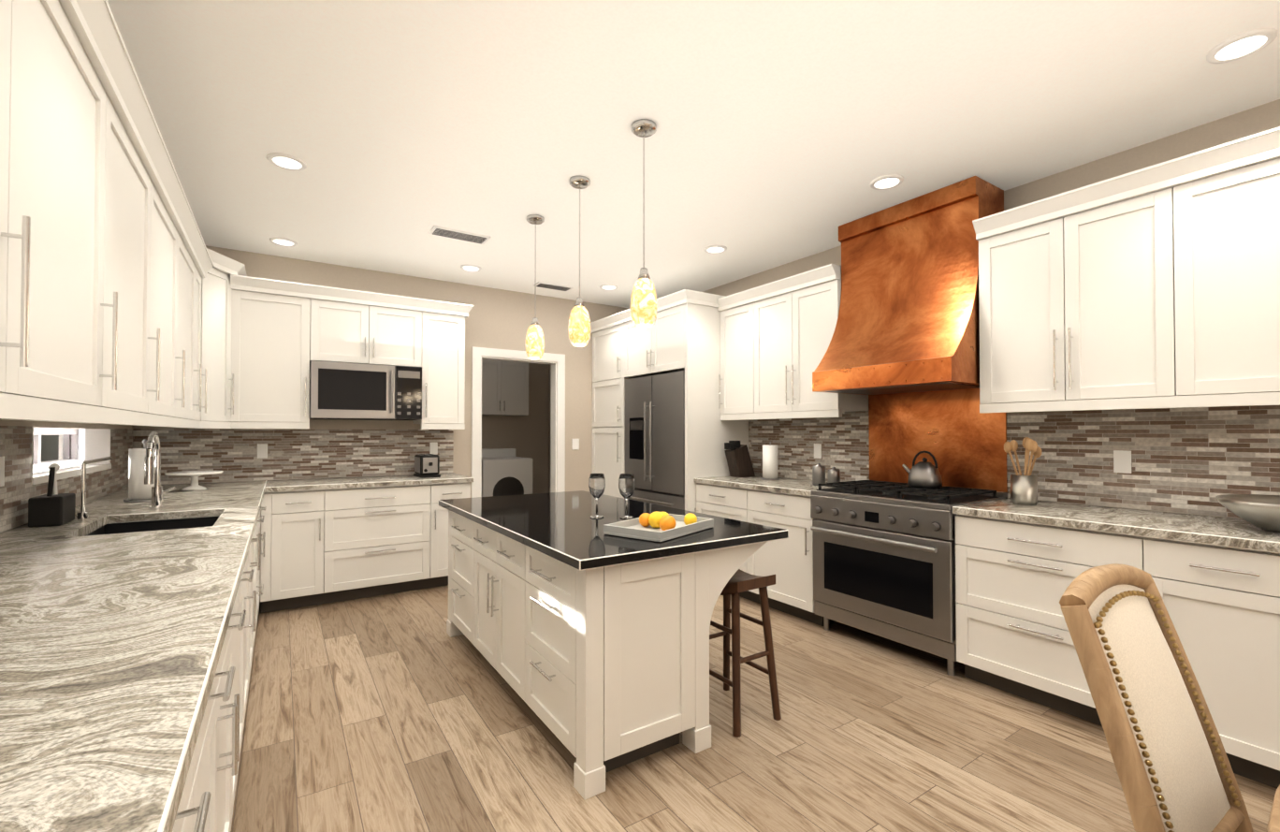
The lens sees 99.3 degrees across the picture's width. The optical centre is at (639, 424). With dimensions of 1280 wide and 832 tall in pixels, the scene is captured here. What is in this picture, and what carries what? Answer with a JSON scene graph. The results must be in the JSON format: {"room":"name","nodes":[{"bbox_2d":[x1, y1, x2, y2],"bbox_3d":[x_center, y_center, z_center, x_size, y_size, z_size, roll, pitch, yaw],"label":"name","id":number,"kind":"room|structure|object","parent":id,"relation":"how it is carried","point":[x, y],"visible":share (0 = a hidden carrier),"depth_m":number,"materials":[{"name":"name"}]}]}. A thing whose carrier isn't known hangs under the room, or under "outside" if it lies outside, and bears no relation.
{"room":"kitchen","nodes":[
{"label":"kitchen","id":0,"kind":"room"},
{"bbox_2d":[32,427,79,471],"bbox_3d":[-3.117,0.125,2.792,0.060,0.218,1.266,1,-1,-33],"label":"window","id":1,"kind":"structure","parent":0,"point":[65,459],"depth_m":3.07,"materials":[{"name":"white metal"}]},
{"bbox_2d":[0,419,138,532],"bbox_3d":[-1.503,-0.062,0.451,0.234,2.750,8.700,1,-1,-33],"label":"wall","id":2,"kind":"structure","parent":0,"point":[95,441],"depth_m":2.74,"materials":[{"name":"beige paint"}]},
{"bbox_2d":[0,456,4,486],"bbox_3d":[-2.438,0.179,2.071,0.006,0.115,0.070,1,-1,-33],"label":"wall outlet plate","id":3,"kind":"object","parent":2,"relation":"attached to","point":[2,458],"depth_m":2.08,"materials":[{"name":"white plastic"}]},
{"bbox_2d":[0,0,37,404],"bbox_3d":[-1.258,-0.571,0.679,0.441,1.005,0.820,1,-1,-33],"label":"upper cabinet","id":4,"kind":"object","parent":2,"relation":"attached to","point":[18,18],"depth_m":1.11,"materials":[{"name":"white paint"}]},
{"bbox_2d":[0,0,119,411],"bbox_3d":[-1.643,-0.563,1.264,0.441,1.005,0.820,1,-1,-33],"label":"upper cabinet","id":5,"kind":"object","parent":2,"relation":"attached to","point":[77,107],"depth_m":1.45,"materials":[{"name":"white paint"}]},
{"bbox_2d":[0,97,160,419],"bbox_3d":[-2.029,-0.555,1.848,0.441,1.005,0.820,1,-1,-33],"label":"upper cabinet","id":6,"kind":"object","parent":2,"relation":"attached to","point":[138,185],"depth_m":2.06,"materials":[{"name":"white paint"}]},
{"bbox_2d":[18,183,183,419],"bbox_3d":[-2.414,-0.547,2.432,0.441,1.005,0.820,1,-1,-33],"label":"upper cabinet","id":7,"kind":"object","parent":2,"relation":"attached to","point":[169,230],"depth_m":2.68,"materials":[{"name":"white paint"}]},
{"bbox_2d":[82,232,198,422],"bbox_3d":[-2.800,-0.539,3.016,0.441,1.005,0.820,1,-1,-33],"label":"upper cabinet","id":8,"kind":"object","parent":2,"relation":"attached to","point":[190,259],"depth_m":3.29,"materials":[{"name":"white paint"}]},
{"bbox_2d":[198,261,202,422],"bbox_3d":[-3.063,-0.533,3.415,0.441,1.005,0.375,1,-1,-33],"label":"upper cabinet","id":9,"kind":"object","parent":2,"relation":"attached to","point":[199,263],"depth_m":3.65,"materials":[{"name":"white paint"}]},
{"bbox_2d":[198,254,247,422],"bbox_3d":[-3.234,-0.577,3.857,0.642,1.105,0.672,1,-1,-33],"label":"upper cabinet","id":10,"kind":"object","parent":2,"relation":"attached to","point":[223,282],"depth_m":3.90,"materials":[{"name":"white paint"}]},
{"bbox_2d":[138,245,628,595],"bbox_3d":[-1.843,0.005,5.247,4.470,2.750,0.138,1,-1,-33],"label":"wall","id":11,"kind":"structure","parent":0,"point":[498,318],"depth_m":5.01,"materials":[{"name":"beige paint"}]},
{"bbox_2d":[257,443,267,458],"bbox_3d":[-3.035,0.211,4.372,0.070,0.115,0.006,1,-1,-33],"label":"wall outlet plate","id":12,"kind":"object","parent":11,"relation":"attached to","point":[262,448],"depth_m":4.37,"materials":[{"name":"white plastic"}]},
{"bbox_2d":[243,284,314,426],"bbox_3d":[-2.894,-0.521,4.274,0.505,1.005,0.351,1,-1,-33],"label":"upper cabinet","id":13,"kind":"object","parent":11,"relation":"attached to","point":[279,323],"depth_m":4.15,"materials":[{"name":"white paint"}]},
{"bbox_2d":[310,291,378,363],"bbox_3d":[-2.485,-0.762,4.547,0.475,0.516,0.351,1,-1,-33],"label":"upper cabinet","id":14,"kind":"object","parent":11,"relation":"attached to","point":[345,327],"depth_m":4.41,"materials":[{"name":"white paint"}]},
{"bbox_2d":[309,360,421,420],"bbox_3d":[-2.314,-0.273,4.603,0.824,0.453,0.433,1,-1,-33],"label":"microwave","id":15,"kind":"object","parent":14,"relation":"attached to","point":[352,391],"visible":0.98,"depth_m":4.44,"materials":[{"name":"silver metal"}]},
{"bbox_2d":[378,299,422,366],"bbox_3d":[-2.189,-0.759,4.742,0.475,0.516,0.351,1,-1,-33],"label":"upper cabinet","id":16,"kind":"object","parent":11,"relation":"attached to","point":[400,325],"depth_m":4.63,"materials":[{"name":"white paint"}]},
{"bbox_2d":[429,442,437,454],"bbox_3d":[-1.933,0.221,5.099,0.070,0.115,0.006,1,-1,-33],"label":"wall outlet plate","id":17,"kind":"object","parent":11,"relation":"attached to","point":[433,446],"depth_m":5.10,"materials":[{"name":"white plastic"}]},
{"bbox_2d":[413,306,467,426],"bbox_3d":[-1.836,-0.512,4.972,0.370,1.005,0.351,1,-1,-33],"label":"upper cabinet","id":18,"kind":"object","parent":11,"relation":"attached to","point":[443,331],"depth_m":4.83,"materials":[{"name":"white paint"}]},
{"bbox_2d":[471,346,565,497],"bbox_3d":[-1.194,0.313,5.665,1.500,2.145,0.148,1,-1,-33],"label":"door frame","id":19,"kind":"structure","parent":11,"relation":"attached to","point":[556,362],"depth_m":5.72,"materials":[{"name":"white wood"}]},
{"bbox_2d":[571,438,579,450],"bbox_3d":[-0.702,0.209,5.920,0.080,0.120,0.007,1,-1,-33],"label":"wall outlet plate","id":20,"kind":"object","parent":11,"relation":"attached to","point":[574,442],"depth_m":5.91,"materials":[{"name":"white plastic"}]},
{"bbox_2d":[481,359,509,415],"bbox_3d":[-2.167,-0.514,7.515,0.520,0.750,0.341,1,-1,-33],"label":"upper cabinet","id":21,"kind":"object","parent":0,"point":[495,373],"depth_m":7.44,"materials":[{"name":"white paint"}]},
{"bbox_2d":[505,361,528,415],"bbox_3d":[-1.858,-0.511,7.718,0.460,0.750,0.341,1,-1,-33],"label":"upper cabinet","id":22,"kind":"object","parent":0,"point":[516,390],"depth_m":7.62,"materials":[{"name":"white paint"}]},
{"bbox_2d":[106,0,1279,308],"bbox_3d":[-0.172,-1.455,2.726,5.100,0.100,11.160,1,-1,-33],"label":"ceiling","id":23,"kind":"structure","parent":0,"point":[788,131],"depth_m":2.46,"materials":[{"name":"paint"}]},
{"bbox_2d":[269,236,297,247],"bbox_3d":[-2.690,-1.380,4.107,0.180,0.012,0.180,1,-1,-33],"label":"recessed light","id":24,"kind":"object","parent":23,"relation":"in","point":[282,241],"visible":0.92,"depth_m":4.09,"materials":[{"name":"white"}]},
{"bbox_2d":[266,152,306,171],"bbox_3d":[-1.877,-1.397,2.894,0.180,0.012,0.180,1,-1,-33],"label":"recessed light","id":25,"kind":"object","parent":23,"relation":"in","point":[285,161],"visible":0.98,"depth_m":2.88,"materials":[{"name":"white"}]},
{"bbox_2d":[428,225,490,244],"bbox_3d":[-1.312,-1.380,3.962,0.400,0.016,0.160,1,-1,-33],"label":"ceiling vent","id":26,"kind":"object","parent":23,"relation":"in","point":[446,232],"visible":0.98,"depth_m":3.94,"materials":[{"name":"white metal"}]},
{"bbox_2d":[460,264,481,271],"bbox_3d":[-1.480,-1.371,4.762,0.180,0.012,0.180,1,-1,-33],"label":"recessed light","id":27,"kind":"object","parent":23,"relation":"in","point":[471,268],"visible":0.92,"depth_m":4.74,"materials":[{"name":"white"}]},
{"bbox_2d":[525,214,544,359],"bbox_3d":[-0.703,-0.917,3.651,0.126,0.950,0.128,1,-1,-33],"label":"pendant light","id":28,"kind":"object","parent":23,"relation":"hanging from","point":[534,342],"visible":1,"depth_m":3.61,"materials":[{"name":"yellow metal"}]},
{"bbox_2d":[533,281,573,290],"bbox_3d":[-0.853,-1.360,5.355,0.360,0.016,0.150,1,-1,-33],"label":"ceiling vent","id":29,"kind":"object","parent":23,"relation":"in","point":[544,284],"visible":0.98,"depth_m":5.33,"materials":[{"name":"white metal"}]},
{"bbox_2d":[567,175,590,347],"bbox_3d":[-0.345,-0.925,3.108,0.126,0.950,0.128,1,-1,-33],"label":"pendant light","id":30,"kind":"object","parent":23,"relation":"hanging from","point":[579,327],"visible":1,"depth_m":3.06,"materials":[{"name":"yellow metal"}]},
{"bbox_2d":[599,284,618,290],"bbox_3d":[-0.307,-1.362,5.380,0.180,0.012,0.180,1,-1,-33],"label":"recessed light","id":31,"kind":"object","parent":23,"relation":"in","point":[608,286],"visible":0.96,"depth_m":5.35,"materials":[{"name":"white"}]},
{"bbox_2d":[630,118,657,328],"bbox_3d":[0.018,-0.933,2.557,0.126,0.950,0.128,1,-1,-33],"label":"pendant light","id":32,"kind":"object","parent":23,"relation":"hanging from","point":[644,305],"visible":1,"depth_m":2.52,"materials":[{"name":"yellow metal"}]},
{"bbox_2d":[703,245,727,253],"bbox_3d":[0.592,-1.378,4.272,0.180,0.012,0.180,1,-1,-33],"label":"recessed light","id":33,"kind":"object","parent":23,"relation":"in","point":[714,249],"visible":0.98,"depth_m":4.25,"materials":[{"name":"white"}]},
{"bbox_2d":[870,174,903,189],"bbox_3d":[1.419,-1.394,3.129,0.180,0.012,0.180,1,-1,-33],"label":"recessed light","id":34,"kind":"object","parent":23,"relation":"in","point":[886,181],"visible":0.98,"depth_m":3.11,"materials":[{"name":"white plastic"}]},
{"bbox_2d":[1206,28,1277,63],"bbox_3d":[2.240,-1.409,2.029,0.180,0.012,0.180,1,-1,-33],"label":"recessed light","id":35,"kind":"object","parent":23,"relation":"in","point":[1241,46],"visible":1,"depth_m":2.02,"materials":[{"name":"white"}]},
{"bbox_2d":[230,584,1276,831],"bbox_3d":[-0.172,1.384,2.687,5.100,0.080,11.160,1,-1,-33],"label":"floor","id":36,"kind":"structure","parent":0,"point":[397,712],"depth_m":2.24,"materials":[{"name":"brown wood"}]},
{"bbox_2d":[0,666,209,831],"bbox_3d":[-0.906,0.875,0.436,0.783,0.875,0.720,1,-1,-33],"label":"base cabinet","id":37,"kind":"object","parent":36,"relation":"on","point":[133,754],"depth_m":0.67,"materials":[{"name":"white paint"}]},
{"bbox_2d":[0,598,232,831],"bbox_3d":[-1.211,0.882,0.899,0.783,0.875,0.510,1,-1,-33],"label":"base cabinet","id":38,"kind":"object","parent":36,"relation":"on","point":[126,629],"depth_m":1.01,"materials":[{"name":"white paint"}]},
{"bbox_2d":[0,565,239,831],"bbox_3d":[-1.443,0.887,1.250,0.783,0.875,0.570,1,-1,-33],"label":"base cabinet","id":39,"kind":"object","parent":36,"relation":"on","point":[76,600],"depth_m":1.30,"materials":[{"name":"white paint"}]},
{"bbox_2d":[0,531,250,756],"bbox_3d":[-1.746,0.893,1.709,0.783,0.875,0.770,1,-1,-33],"label":"base cabinet","id":40,"kind":"object","parent":36,"relation":"on","point":[18,568],"depth_m":1.70,"materials":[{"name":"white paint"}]},
{"bbox_2d":[0,516,254,667],"bbox_3d":[-2.049,0.900,2.168,0.783,0.875,0.570,1,-1,-33],"label":"base cabinet","id":41,"kind":"object","parent":36,"relation":"on","point":[44,540],"depth_m":2.08,"materials":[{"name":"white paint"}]},
{"bbox_2d":[14,509,258,638],"bbox_3d":[-2.280,0.904,2.518,0.783,0.875,0.510,1,-1,-33],"label":"base cabinet","id":42,"kind":"object","parent":36,"relation":"on","point":[229,514],"depth_m":2.59,"materials":[{"name":"white paint"}]},
{"bbox_2d":[28,463,75,527],"bbox_3d":[-2.484,0.291,2.302,0.100,0.253,0.180,1,-1,-33],"label":"sink caddy","id":43,"kind":"object","parent":42,"relation":"on","point":[50,508],"visible":1,"depth_m":2.25,"materials":[{"name":"black plastic"}]},
{"bbox_2d":[76,456,112,519],"bbox_3d":[-2.451,0.281,2.444,0.112,0.277,0.040,1,-1,-33],"label":"faucet","id":44,"kind":"object","parent":42,"relation":"on","point":[82,514],"visible":1,"depth_m":2.42,"materials":[{"name":"silver metal"}]},
{"bbox_2d":[73,497,261,591],"bbox_3d":[-2.586,0.911,2.982,0.783,0.875,0.720,1,-1,-33],"label":"base cabinet","id":45,"kind":"object","parent":36,"relation":"on","point":[211,504],"depth_m":2.80,"materials":[{"name":"white paint"}]},
{"bbox_2d":[144,431,175,509],"bbox_3d":[-2.386,0.227,2.700,0.104,0.391,0.270,1,-1,-33],"label":"chrome pull-down faucet","id":46,"kind":"object","parent":45,"relation":"on","point":[157,491],"visible":1,"depth_m":2.75,"materials":[{"name":"silver metal"}]},
{"bbox_2d":[93,490,273,612],"bbox_3d":[-2.865,0.918,3.462,0.847,0.875,0.510,1,-1,-33],"label":"base cabinet","id":47,"kind":"object","parent":36,"relation":"on","point":[267,593],"depth_m":3.87,"materials":[{"name":"white paint"}]},
{"bbox_2d":[123,438,163,502],"bbox_3d":[-2.808,0.255,3.084,0.170,0.347,0.170,1,-1,-33],"label":"paper towel holder","id":48,"kind":"object","parent":47,"relation":"on","point":[139,490],"visible":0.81,"depth_m":3.02,"materials":[{"name":"white paper"}]},
{"bbox_2d":[112,482,265,497],"bbox_3d":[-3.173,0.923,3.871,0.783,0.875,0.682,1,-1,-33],"label":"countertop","id":49,"kind":"structure","parent":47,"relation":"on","point":[254,486],"depth_m":3.67,"materials":[{"name":"grey stone"}]},
{"bbox_2d":[164,470,223,490],"bbox_3d":[-3.005,0.376,3.671,0.310,0.120,0.310,1,-1,-33],"label":"cake stand","id":50,"kind":"object","parent":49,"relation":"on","point":[194,475],"visible":1,"depth_m":3.65,"materials":[{"name":"white ceramic"}]},
{"bbox_2d":[265,482,329,610],"bbox_3d":[-2.690,0.928,4.190,0.415,0.875,0.682,1,-1,-33],"label":"base cabinet","id":51,"kind":"object","parent":36,"relation":"on","point":[300,510],"depth_m":4.00,"materials":[{"name":"white paint"}]},
{"bbox_2d":[325,479,441,603],"bbox_3d":[-2.218,0.933,4.540,0.880,0.875,0.618,1,-1,-33],"label":"base cabinet","id":52,"kind":"object","parent":36,"relation":"on","point":[384,536],"depth_m":4.30,"materials":[{"name":"white paint"}]},
{"bbox_2d":[413,453,440,477],"bbox_3d":[-1.872,0.356,4.787,0.170,0.192,0.305,1,-1,-33],"label":"stainless toaster","id":53,"kind":"object","parent":52,"relation":"on","point":[427,465],"visible":1,"depth_m":4.70,"materials":[{"name":"silver metal"}]},
{"bbox_2d":[422,475,471,585],"bbox_3d":[-1.763,0.937,4.840,0.330,0.875,0.618,1,-1,-33],"label":"base cabinet","id":54,"kind":"object","parent":36,"relation":"on","point":[452,487],"depth_m":4.57,"materials":[{"name":"white paint"}]},
{"bbox_2d":[481,448,532,496],"bbox_3d":[-1.908,0.870,7.394,0.680,1.080,0.704,1,-1,-33],"label":"dryer","id":55,"kind":"object","parent":36,"relation":"on","point":[506,472],"visible":0.31,"depth_m":7.13,"materials":[{"name":"white metal"}]},
{"bbox_2d":[591,318,630,498],"bbox_3d":[-0.050,0.170,5.946,0.718,2.440,0.678,1,-1,-33],"label":"tall cabinet","id":56,"kind":"object","parent":36,"relation":"on","point":[608,386],"depth_m":5.74,"materials":[{"name":"white paint"}]},
{"bbox_2d":[438,490,788,799],"bbox_3d":[-0.323,0.916,3.013,1.060,0.865,2.020,1,-1,-33],"label":"kitchen island","id":57,"kind":"object","parent":36,"relation":"on","point":[578,629],"visible":0.98,"depth_m":2.21,"materials":[{"name":"white paint"}]},
{"bbox_2d":[588,473,605,518],"bbox_3d":[-0.224,0.367,2.834,0.085,0.225,0.086,1,-1,-33],"label":"wine glass","id":58,"kind":"object","parent":57,"relation":"on","point":[596,484],"visible":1,"depth_m":2.81,"materials":[{"name":"clear glass"}]},
{"bbox_2d":[618,473,635,518],"bbox_3d":[-0.069,0.367,2.817,0.085,0.225,0.086,1,-1,-33],"label":"wine glass","id":59,"kind":"object","parent":57,"relation":"on","point":[626,485],"visible":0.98,"depth_m":2.79,"materials":[{"name":"clear glass"}]},
{"bbox_2d":[603,510,713,541],"bbox_3d":[0.093,0.431,2.444,0.300,0.087,0.440,-1,-1,37],"label":"tray","id":60,"kind":"object","parent":57,"relation":"on","point":[656,526],"visible":1,"depth_m":2.37,"materials":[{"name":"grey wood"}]},
{"bbox_2d":[625,370,684,509],"bbox_3d":[0.377,0.460,5.225,0.761,1.840,0.968,1,-1,-33],"label":"refrigerator","id":61,"kind":"object","parent":36,"relation":"on","point":[655,434],"visible":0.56,"depth_m":4.98,"materials":[{"name":"silver metal"}]},
{"bbox_2d":[692,479,782,520],"bbox_3d":[0.925,0.933,4.540,0.628,0.875,0.673,1,-1,-33],"label":"base cabinet","id":62,"kind":"object","parent":36,"relation":"on","point":[713,497],"depth_m":4.41,"materials":[{"name":"white paint"}]},
{"bbox_2d":[724,440,755,477],"bbox_3d":[0.865,0.294,4.753,0.270,0.314,0.120,1,-1,-33],"label":"knife block","id":63,"kind":"object","parent":62,"relation":"on","point":[738,458],"visible":1,"depth_m":4.70,"materials":[{"name":"brown wood"}]},
{"bbox_2d":[760,441,779,479],"bbox_3d":[1.076,0.293,4.496,0.148,0.310,0.150,1,-1,-33],"label":"paper towel roll","id":64,"kind":"object","parent":62,"relation":"on","point":[769,461],"visible":1,"depth_m":4.44,"materials":[{"name":"white paper"}]},
{"bbox_2d":[709,568,781,737],"bbox_3d":[0.429,1.014,2.562,0.284,0.660,0.374,1,-1,-33],"label":"bar stool","id":65,"kind":"object","parent":36,"relation":"on","point":[739,581],"visible":0.62,"depth_m":2.48,"materials":[{"name":"brown wood"}]},
{"bbox_2d":[737,482,836,625],"bbox_3d":[1.230,0.926,4.079,0.628,0.875,0.672,1,-1,-33],"label":"base cabinet","id":66,"kind":"object","parent":36,"relation":"on","point":[781,505],"depth_m":3.85,"materials":[{"name":"white paint"}]},
{"bbox_2d":[812,463,825,485],"bbox_3d":[1.312,0.360,3.992,0.089,0.162,0.090,1,-1,-33],"label":"steel canister","id":67,"kind":"object","parent":66,"relation":"on","point":[818,473],"visible":0.9,"depth_m":3.96,"materials":[{"name":"silver metal"}]},
{"bbox_2d":[827,466,840,482],"bbox_3d":[1.384,0.368,3.884,0.083,0.142,0.084,1,-1,-33],"label":"steel canister","id":68,"kind":"object","parent":66,"relation":"on","point":[834,474],"visible":0.75,"depth_m":3.85,"materials":[{"name":"silver metal"}]},
{"bbox_2d":[810,480,1007,675],"bbox_3d":[1.624,0.871,3.389,0.712,0.967,0.904,1,-1,-33],"label":"range","id":69,"kind":"object","parent":36,"relation":"on","point":[883,559],"visible":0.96,"depth_m":3.17,"materials":[{"name":"silver metal"}]},
{"bbox_2d":[901,450,942,488],"bbox_3d":[1.758,0.272,3.408,0.190,0.227,0.241,1,-1,-33],"label":"kettle","id":70,"kind":"object","parent":69,"relation":"on","point":[924,473],"visible":1,"depth_m":3.33,"materials":[{"name":"silver metal"}]},
{"bbox_2d":[952,501,1171,726],"bbox_3d":[2.142,0.907,2.696,0.628,0.875,0.810,1,-1,-33],"label":"base cabinet","id":71,"kind":"object","parent":36,"relation":"on","point":[1015,563],"depth_m":2.59,"materials":[{"name":"white paint"}]},
{"bbox_2d":[1003,436,1041,504],"bbox_3d":[2.085,0.246,2.968,0.118,0.362,0.174,1,-1,-33],"label":"utensil crock","id":72,"kind":"object","parent":71,"relation":"on","point":[1024,488],"visible":1,"depth_m":2.92,"materials":[{"name":"silver metal"}]},
{"bbox_2d":[1059,563,1253,831],"bbox_3d":[1.077,0.800,0.836,0.438,1.043,0.623,1,-1,-33],"label":"upholstered dining chair","id":73,"kind":"object","parent":36,"relation":"on","point":[1175,773],"visible":1,"depth_m":0.98,"materials":[{"name":"white fabric"}]},
{"bbox_2d":[1137,520,1279,788],"bbox_3d":[2.478,0.900,2.187,0.628,0.875,0.530,1,-1,-33],"label":"base cabinet","id":74,"kind":"object","parent":36,"relation":"on","point":[1218,585],"depth_m":2.04,"materials":[{"name":"white paint"}]},
{"bbox_2d":[1215,494,1279,532],"bbox_3d":[2.535,0.355,2.139,0.462,0.120,0.370,1,-1,-33],"label":"decorative bowl","id":75,"kind":"object","parent":74,"relation":"on","point":[1260,511],"visible":1,"depth_m":2.12,"materials":[{"name":"silver metal"}]},
{"bbox_2d":[1266,784,1279,831],"bbox_3d":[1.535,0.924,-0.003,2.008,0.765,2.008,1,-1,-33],"label":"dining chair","id":76,"kind":"object","parent":36,"relation":"on","point":[1273,823],"visible":1,"depth_m":0.77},
{"bbox_2d":[702,99,1279,519],"bbox_3d":[2.428,-0.026,3.044,0.228,2.750,8.700,1,-1,-33],"label":"wall","id":77,"kind":"structure","parent":0,"point":[1190,460],"depth_m":2.79,"materials":[{"name":"tile"}]},
{"bbox_2d":[621,314,703,381],"bbox_3d":[0.290,-0.768,5.445,0.718,0.580,0.554,1,-1,-33],"label":"upper cabinet","id":78,"kind":"object","parent":77,"relation":"attached to","point":[633,339],"depth_m":5.34,"materials":[{"name":"white paint"}]},
{"bbox_2d":[647,299,722,378],"bbox_3d":[0.529,-0.773,5.082,0.718,0.580,0.554,1,-1,-33],"label":"upper cabinet","id":79,"kind":"object","parent":77,"relation":"attached to","point":[684,333],"depth_m":4.76,"materials":[{"name":"white paint"}]},
{"bbox_2d":[718,299,744,415],"bbox_3d":[0.984,-0.565,4.722,0.351,0.945,0.468,1,-1,-33],"label":"upper cabinet","id":80,"kind":"object","parent":77,"relation":"attached to","point":[731,315],"depth_m":4.70,"materials":[{"name":"white paint"}]},
{"bbox_2d":[744,288,782,415],"bbox_3d":[1.193,-0.569,4.407,0.351,0.945,0.528,1,-1,-33],"label":"upper cabinet","id":81,"kind":"object","parent":77,"relation":"attached to","point":[763,312],"depth_m":4.39,"materials":[{"name":"white paint"}]},
{"bbox_2d":[814,443,821,458],"bbox_3d":[1.421,0.210,4.354,0.006,0.115,0.070,1,-1,-33],"label":"wall outlet plate","id":82,"kind":"object","parent":77,"relation":"attached to","point":[817,446],"depth_m":4.35,"materials":[{"name":"white plastic"}]},
{"bbox_2d":[782,273,868,415],"bbox_3d":[1.401,-0.574,4.091,0.351,0.945,0.468,1,-1,-33],"label":"upper cabinet","id":83,"kind":"object","parent":77,"relation":"attached to","point":[810,309],"depth_m":4.01,"materials":[{"name":"white paint"}]},
{"bbox_2d":[812,175,1003,394],"bbox_3d":[1.656,-0.807,3.433,0.625,1.170,0.902,1,-1,-33],"label":"range hood","id":84,"kind":"object","parent":77,"relation":"attached to","point":[909,318],"visible":0.96,"depth_m":3.29,"materials":[{"name":"orange metal"}]},
{"bbox_2d":[868,388,1007,492],"bbox_3d":[1.921,0.089,3.595,0.008,0.625,0.902,1,-1,-33],"label":"panel","id":85,"kind":"object","parent":77,"relation":"attached to","point":[959,436],"visible":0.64,"depth_m":3.53,"materials":[{"name":"orange metal"}]},
{"bbox_2d":[975,213,1074,407],"bbox_3d":[2.161,-0.590,2.939,0.351,0.945,0.457,1,-1,-33],"label":"upper cabinet","id":86,"kind":"object","parent":77,"relation":"attached to","point":[1011,254],"depth_m":2.90,"materials":[{"name":"white paint"}]},
{"bbox_2d":[1044,183,1171,407],"bbox_3d":[2.363,-0.594,2.633,0.351,0.945,0.517,1,-1,-33],"label":"upper cabinet","id":87,"kind":"object","parent":77,"relation":"attached to","point":[1097,250],"depth_m":2.59,"materials":[{"name":"white paint"}]},
{"bbox_2d":[1113,450,1131,473],"bbox_3d":[2.462,0.188,2.777,0.006,0.115,0.070,1,-1,-33],"label":"wall outlet plate","id":88,"kind":"object","parent":77,"relation":"attached to","point":[1122,460],"depth_m":2.77,"materials":[{"name":"white plastic"}]},
{"bbox_2d":[1149,145,1279,404],"bbox_3d":[2.566,-0.598,2.327,0.351,0.945,0.457,1,-1,-33],"label":"upper cabinet","id":89,"kind":"object","parent":77,"relation":"attached to","point":[1214,229],"depth_m":2.27,"materials":[{"name":"white paint"}]}
]}

